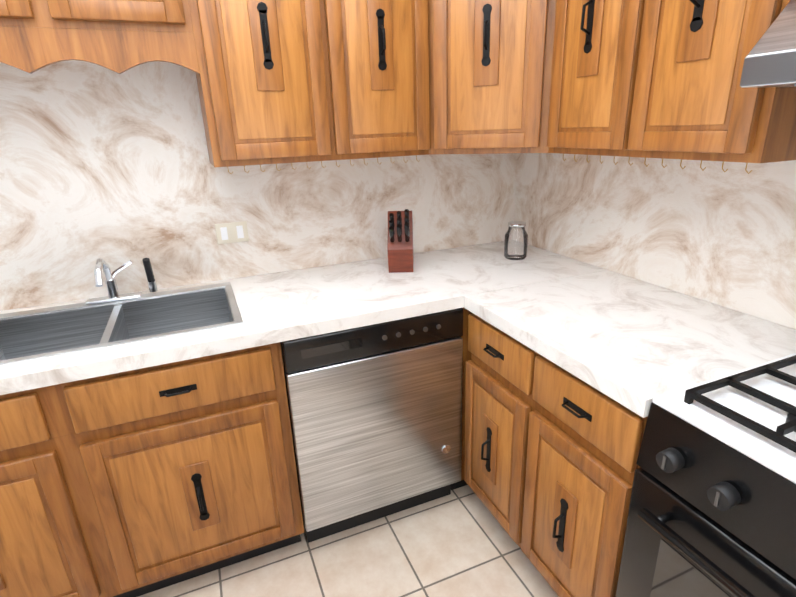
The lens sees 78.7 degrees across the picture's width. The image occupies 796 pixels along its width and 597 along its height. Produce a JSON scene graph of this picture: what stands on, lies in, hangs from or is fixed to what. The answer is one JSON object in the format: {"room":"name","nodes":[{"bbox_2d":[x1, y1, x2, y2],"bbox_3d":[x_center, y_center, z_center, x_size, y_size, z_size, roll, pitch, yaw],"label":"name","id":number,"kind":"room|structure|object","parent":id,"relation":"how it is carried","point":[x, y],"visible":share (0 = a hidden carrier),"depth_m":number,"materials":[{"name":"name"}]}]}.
{"room":"kitchen","nodes":[
{"label":"kitchen","id":0,"kind":"room"},
{"bbox_2d":[0,288,227,359],"bbox_3d":[-1.001,0.106,1.770,0.740,0.192,0.004,-10,21,-21],"label":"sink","id":1,"kind":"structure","parent":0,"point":[69,327],"depth_m":1.73,"materials":[{"name":"grey metal"}]},
{"bbox_2d":[0,320,243,427],"bbox_3d":[-0.848,0.223,1.424,0.740,0.192,0.004,-10,21,-21],"label":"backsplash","id":2,"kind":"structure","parent":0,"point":[43,384],"depth_m":1.34,"materials":[{"name":"white stone"}]},
{"bbox_2d":[17,129,485,308],"bbox_3d":[-0.801,-0.374,1.893,2.910,2.440,0.120,-10,21,-21],"label":"wall","id":3,"kind":"structure","parent":0,"point":[334,264],"depth_m":1.96,"materials":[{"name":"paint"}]},
{"bbox_2d":[0,344,7,359],"bbox_3d":[-1.264,0.223,1.467,0.004,0.192,0.400,-10,21,-21],"label":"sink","id":4,"kind":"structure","parent":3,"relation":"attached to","point":[2,357],"depth_m":1.64,"materials":[{"name":"grey metal"}]},
{"bbox_2d":[0,0,199,55],"bbox_3d":[-1.149,-0.900,1.288,1.068,0.360,0.343,-10,21,-21],"label":"upper cabinet","id":5,"kind":"object","parent":3,"relation":"attached to","point":[154,27],"depth_m":1.31,"materials":[{"name":"brown wood"}]},
{"bbox_2d":[100,304,131,343],"bbox_3d":[-0.924,0.169,1.599,0.024,0.182,0.400,-10,21,-21],"label":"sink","id":6,"kind":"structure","parent":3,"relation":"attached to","point":[116,328],"depth_m":1.64,"materials":[{"name":"grey metal"}]},
{"bbox_2d":[224,292,231,319],"bbox_3d":[-0.585,0.106,1.727,0.004,0.192,0.400,-10,21,-21],"label":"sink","id":7,"kind":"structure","parent":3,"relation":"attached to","point":[225,293],"depth_m":1.78,"materials":[{"name":"grey metal"}]},
{"bbox_2d":[188,0,315,171],"bbox_3d":[-0.445,-0.841,1.619,0.445,0.740,0.343,-10,21,-21],"label":"upper cabinet","id":8,"kind":"object","parent":3,"relation":"attached to","point":[286,81],"depth_m":1.49,"materials":[{"name":"brown wood"}]},
{"bbox_2d":[0,60,515,310],"bbox_3d":[-0.587,-0.494,1.876,2.490,0.837,0.005,-10,21,-21],"label":"backsplash","id":9,"kind":"structure","parent":3,"relation":"attached to","point":[113,170],"depth_m":1.79,"materials":[{"name":"beige stone"}]},
{"bbox_2d":[215,221,248,243],"bbox_3d":[-0.655,-0.260,1.917,0.120,0.080,0.006,-10,21,-21],"label":"electrical outlet plate","id":10,"kind":"object","parent":9,"relation":"attached to","point":[232,232],"visible":1,"depth_m":1.90,"materials":[{"name":"beige plastic"}]},
{"bbox_2d":[300,0,419,167],"bbox_3d":[-0.123,-0.889,1.719,0.466,0.740,0.390,-10,21,-21],"label":"upper cabinet","id":11,"kind":"object","parent":3,"relation":"attached to","point":[363,56],"depth_m":1.61,"materials":[{"name":"brown wood"}]},
{"bbox_2d":[420,0,451,154],"bbox_3d":[0.266,-0.854,1.581,0.334,0.700,0.278,-10,21,-21],"label":"upper cabinet","id":12,"kind":"object","parent":3,"relation":"attached to","point":[435,15],"depth_m":1.68,"materials":[{"name":"brown wood"}]},
{"bbox_2d":[452,0,551,153],"bbox_3d":[0.372,-0.920,1.757,0.675,0.740,0.688,-10,21,-21],"label":"upper cabinet","id":13,"kind":"object","parent":3,"relation":"attached to","point":[500,47],"depth_m":1.60,"materials":[{"name":"brown wood"}]},
{"bbox_2d":[544,0,659,163],"bbox_3d":[0.680,-0.808,1.409,0.390,0.740,0.443,-10,21,-21],"label":"upper cabinet","id":14,"kind":"object","parent":3,"relation":"attached to","point":[600,53],"depth_m":1.36,"materials":[{"name":"brown wood"}]},
{"bbox_2d":[512,153,795,329],"bbox_3d":[1.054,-0.215,1.265,0.005,0.605,2.507,-10,21,-21],"label":"backsplash","id":15,"kind":"structure","parent":3,"relation":"attached to","point":[727,239],"depth_m":1.60,"materials":[{"name":"beige stone"}]},
{"bbox_2d":[640,0,795,171],"bbox_3d":[0.822,-0.721,1.146,0.343,0.740,0.402,-10,21,-21],"label":"upper cabinet","id":16,"kind":"object","parent":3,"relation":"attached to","point":[699,109],"depth_m":1.08,"materials":[{"name":"brown wood"}]},
{"bbox_2d":[740,0,795,87],"bbox_3d":[1.034,-0.429,0.593,0.437,0.252,0.896,-10,21,-21],"label":"range hood","id":17,"kind":"object","parent":16,"relation":"attached to","point":[770,60],"visible":1,"depth_m":0.90,"materials":[{"name":"metal"}]},
{"bbox_2d":[138,485,558,596],"bbox_3d":[-0.192,1.294,0.860,3.070,0.063,3.380,-10,21,-21],"label":"floor","id":18,"kind":"structure","parent":0,"point":[458,542],"depth_m":1.73,"materials":[{"name":"tile"}]},
{"bbox_2d":[0,344,303,596],"bbox_3d":[-0.884,0.601,1.758,0.910,0.700,0.623,-10,21,-21],"label":"base cabinet","id":19,"kind":"object","parent":18,"relation":"on","point":[146,443],"depth_m":1.46,"materials":[{"name":"brown wood"}]},
{"bbox_2d":[0,310,3,319],"bbox_3d":[-1.409,0.180,1.381,0.310,0.044,0.628,-10,21,-21],"label":"countertop","id":20,"kind":"structure","parent":19,"relation":"on","point":[1,312],"depth_m":1.64,"materials":[{"name":"white stone"}]},
{"bbox_2d":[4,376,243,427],"bbox_3d":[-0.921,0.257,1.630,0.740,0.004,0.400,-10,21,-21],"label":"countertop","id":21,"kind":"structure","parent":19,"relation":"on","point":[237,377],"depth_m":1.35,"materials":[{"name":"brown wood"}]},
{"bbox_2d":[85,258,157,304],"bbox_3d":[-0.968,-0.055,1.657,0.233,0.176,0.231,-10,21,-21],"label":"faucet","id":22,"kind":"object","parent":21,"relation":"on","point":[111,287],"visible":1,"depth_m":1.73,"materials":[{"name":"silver metal"}]},
{"bbox_2d":[280,308,462,542],"bbox_3d":[-0.160,0.403,1.990,0.629,0.860,0.604,-10,21,-21],"label":"dishwasher","id":23,"kind":"object","parent":18,"relation":"on","point":[375,412],"visible":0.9,"depth_m":1.70,"materials":[{"name":"silver metal"}]},
{"bbox_2d":[436,308,471,489],"bbox_3d":[0.418,0.292,2.244,0.642,0.868,0.598,-10,21,-21],"label":"base cabinet","id":24,"kind":"object","parent":18,"relation":"on","point":[466,354],"depth_m":1.84,"materials":[{"name":"brown wood"}]},
{"bbox_2d":[224,240,605,351],"bbox_3d":[0.060,-0.074,1.946,1.397,0.044,0.628,-10,21,-21],"label":"countertop","id":25,"kind":"structure","parent":24,"relation":"on","point":[272,308],"depth_m":1.79,"materials":[{"name":"white stone"}]},
{"bbox_2d":[387,209,413,272],"bbox_3d":[0.010,-0.242,1.973,0.100,0.256,0.230,-1,19,3],"label":"knife block","id":26,"kind":"object","parent":25,"relation":"on","point":[400,243],"visible":1,"depth_m":1.93,"materials":[{"name":"brown wood"}]},
{"bbox_2d":[504,221,527,259],"bbox_3d":[0.512,-0.252,2.104,0.100,0.154,0.100,-10,21,-21],"label":"glass jar","id":27,"kind":"object","parent":25,"relation":"on","point":[517,224],"visible":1,"depth_m":2.12,"materials":[{"name":"clear glass"}]},
{"bbox_2d":[464,270,795,596],"bbox_3d":[0.891,0.648,1.121,0.680,0.912,1.874,-10,21,-21],"label":"base cabinet","id":28,"kind":"object","parent":18,"relation":"on","point":[568,379],"visible":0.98,"depth_m":1.37,"materials":[{"name":"brown wood"}]},
{"bbox_2d":[615,353,795,596],"bbox_3d":[0.940,0.611,0.902,0.697,1.125,0.756,-10,21,-21],"label":"range","id":29,"kind":"object","parent":18,"relation":"on","point":[712,509],"visible":1,"depth_m":0.94,"materials":[{"name":"black metal"}]}
]}

